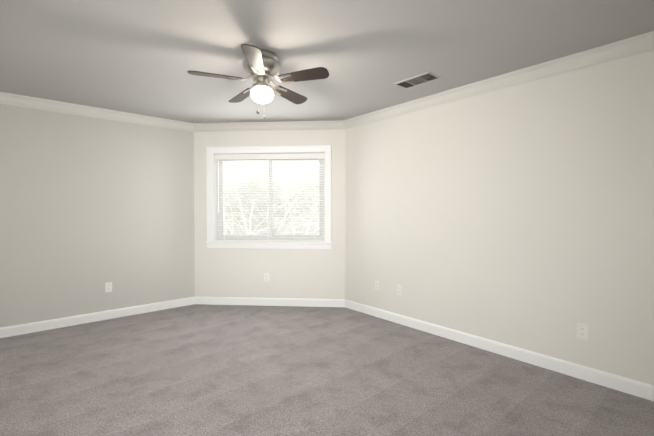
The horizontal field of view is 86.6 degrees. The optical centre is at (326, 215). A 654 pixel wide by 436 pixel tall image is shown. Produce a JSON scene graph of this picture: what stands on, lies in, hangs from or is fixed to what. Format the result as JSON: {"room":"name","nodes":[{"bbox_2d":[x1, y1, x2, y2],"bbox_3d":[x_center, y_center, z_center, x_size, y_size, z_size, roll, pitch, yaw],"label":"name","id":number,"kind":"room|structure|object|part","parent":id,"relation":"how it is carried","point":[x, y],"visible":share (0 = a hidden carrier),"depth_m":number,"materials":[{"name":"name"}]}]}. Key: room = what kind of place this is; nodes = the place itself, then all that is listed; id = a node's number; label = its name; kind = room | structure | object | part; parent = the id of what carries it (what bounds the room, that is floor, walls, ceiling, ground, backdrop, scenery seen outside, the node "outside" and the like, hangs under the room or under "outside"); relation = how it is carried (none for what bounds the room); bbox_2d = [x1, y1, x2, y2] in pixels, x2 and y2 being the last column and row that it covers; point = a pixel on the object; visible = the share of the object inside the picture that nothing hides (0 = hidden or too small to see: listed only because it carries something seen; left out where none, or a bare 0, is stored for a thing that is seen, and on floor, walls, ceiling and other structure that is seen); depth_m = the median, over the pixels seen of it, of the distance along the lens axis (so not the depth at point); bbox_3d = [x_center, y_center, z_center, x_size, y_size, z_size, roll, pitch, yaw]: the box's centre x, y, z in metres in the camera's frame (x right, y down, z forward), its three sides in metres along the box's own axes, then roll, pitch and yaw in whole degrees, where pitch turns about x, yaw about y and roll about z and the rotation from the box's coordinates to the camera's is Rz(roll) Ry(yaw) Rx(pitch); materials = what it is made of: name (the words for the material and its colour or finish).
{"room":"empty bedroom","nodes":[
{"label":"empty bedroom","id":0,"kind":"room"},
{"bbox_2d":[0,104,194,327],"bbox_3d":[-2.719,-0.001,4.046,2.587,2.640,0.160,-1,1,-41],"label":"wall","id":1,"kind":"structure","parent":0,"point":[90,207],"depth_m":3.95,"materials":[{"name":"beige paint"}]},
{"bbox_2d":[105,282,111,292],"bbox_3d":[-2.567,0.845,4.077,0.070,0.115,0.008,-1,1,-41],"label":"electrical outlet","id":2,"kind":"object","parent":1,"relation":"attached to","point":[108,286],"visible":1,"depth_m":4.07,"materials":[{"name":"white plastic"}]},
{"bbox_2d":[194,129,344,298],"bbox_3d":[-0.778,-0.009,4.729,2.375,2.640,0.160,0,1,4],"label":"wall","id":3,"kind":"structure","parent":0,"point":[293,273],"depth_m":4.65,"materials":[{"name":"beige paint"}]},
{"bbox_2d":[264,273,268,280],"bbox_3d":[-0.814,0.830,4.658,0.070,0.115,0.008,0,1,4],"label":"electrical outlet","id":4,"kind":"object","parent":3,"relation":"attached to","point":[266,276],"visible":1,"depth_m":4.66,"materials":[{"name":"white plastic"}]},
{"bbox_2d":[205,145,331,248],"bbox_3d":[-0.779,-0.241,4.701,1.715,1.371,0.210,0,1,4],"label":"window unit","id":5,"kind":"structure","parent":3,"relation":"in","point":[216,157],"depth_m":4.68,"materials":[{"name":"white paint"}]},
{"bbox_3d":[-0.782,0.360,4.679,1.715,0.024,0.150,0,1,4],"label":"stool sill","id":6,"kind":"part","parent":5,"relation":"part of","materials":[{"name":"white paint"}]},
{"bbox_3d":[-0.784,0.409,4.644,1.691,0.072,0.022,0,1,4],"label":"apron trim","id":7,"kind":"part","parent":5,"relation":"part of","materials":[{"name":"white paint"}]},
{"bbox_3d":[-0.775,-0.243,4.763,1.503,1.181,0.076,0,1,4],"label":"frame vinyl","id":8,"kind":"part","parent":5,"relation":"part of","materials":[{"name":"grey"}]},
{"bbox_3d":[-0.775,-0.243,4.765,1.413,1.091,0.036,0,1,4],"label":"glass","id":9,"kind":"part","parent":5,"relation":"part of","materials":[{"name":"clear glass"}]},
{"bbox_2d":[0,304,653,435],"bbox_3d":[-0.462,1.289,2.546,4.018,0.100,5.454,-1,1,-41],"label":"floor","id":10,"kind":"structure","parent":0,"point":[217,370],"depth_m":2.56,"materials":[{"name":"carpet"}]},
{"bbox_2d":[0,0,653,122],"bbox_3d":[-0.462,-1.251,2.513,4.018,0.100,5.454,-1,1,-41],"label":"ceiling","id":11,"kind":"structure","parent":0,"point":[141,57],"depth_m":2.45,"materials":[{"name":"white paint"}]},
{"bbox_2d":[187,44,328,118],"bbox_3d":[-0.478,-0.959,2.594,1.000,0.486,0.986,0,1,4],"label":"ceiling fan","id":12,"kind":"object","parent":11,"relation":"hanging from","point":[261,67],"visible":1,"depth_m":2.55,"materials":[{"name":"silver metal"}]},
{"bbox_2d":[394,71,440,88],"bbox_3d":[0.803,-1.204,3.105,0.192,0.009,0.372,-1,1,-41],"label":"ceiling vent","id":13,"kind":"object","parent":11,"relation":"in","point":[417,79],"visible":1,"depth_m":3.09,"materials":[{"name":"grey metal"}]},
{"bbox_2d":[345,50,653,384],"bbox_3d":[1.476,0.010,3.263,0.160,2.640,3.917,-1,1,-41],"label":"wall","id":14,"kind":"structure","parent":0,"point":[521,216],"depth_m":2.92,"materials":[{"name":"beige paint"}]},
{"bbox_2d":[0,297,653,400],"bbox_3d":[-0.468,1.188,2.562,3.720,0.102,5.050,-1,1,-41],"label":"baseboard","id":15,"kind":"structure","parent":14,"relation":"attached to","point":[622,384],"depth_m":3.64,"materials":[{"name":"white paint"}]},
{"bbox_2d":[0,31,653,131],"bbox_3d":[-0.468,-1.152,2.532,3.720,0.098,5.050,-1,1,-41],"label":"crown molding","id":16,"kind":"structure","parent":14,"relation":"attached to","point":[632,46],"depth_m":3.57,"materials":[{"name":"white paint"}]},
{"bbox_2d":[375,280,379,290],"bbox_3d":[0.601,0.842,4.160,0.008,0.115,0.070,-1,1,-41],"label":"electrical outlet","id":17,"kind":"object","parent":14,"relation":"attached to","point":[377,285],"visible":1,"depth_m":4.15,"materials":[{"name":"white plastic"}]},
{"bbox_2d":[397,285,401,295],"bbox_3d":[0.813,0.843,3.914,0.008,0.115,0.070,-1,1,-41],"label":"electrical outlet","id":18,"kind":"object","parent":14,"relation":"attached to","point":[399,289],"visible":1,"depth_m":3.91,"materials":[{"name":"white plastic"}]},
{"bbox_2d":[577,323,587,339],"bbox_3d":[1.929,0.876,2.620,0.008,0.115,0.070,-1,1,-41],"label":"electrical outlet","id":19,"kind":"object","parent":14,"relation":"attached to","point":[582,331],"visible":1,"depth_m":2.62,"materials":[{"name":"white plastic"}]},
{"label":"outside","id":20,"kind":"structure","parent":0,"visible":0},
{"bbox_2d":[223,160,318,234],"bbox_3d":[-1.276,-1.044,15.062,18.977,12.067,18.887,0,1,4],"label":"branches","id":21,"kind":"object","parent":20,"point":[273,209],"depth_m":12.09,"materials":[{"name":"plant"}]}
]}

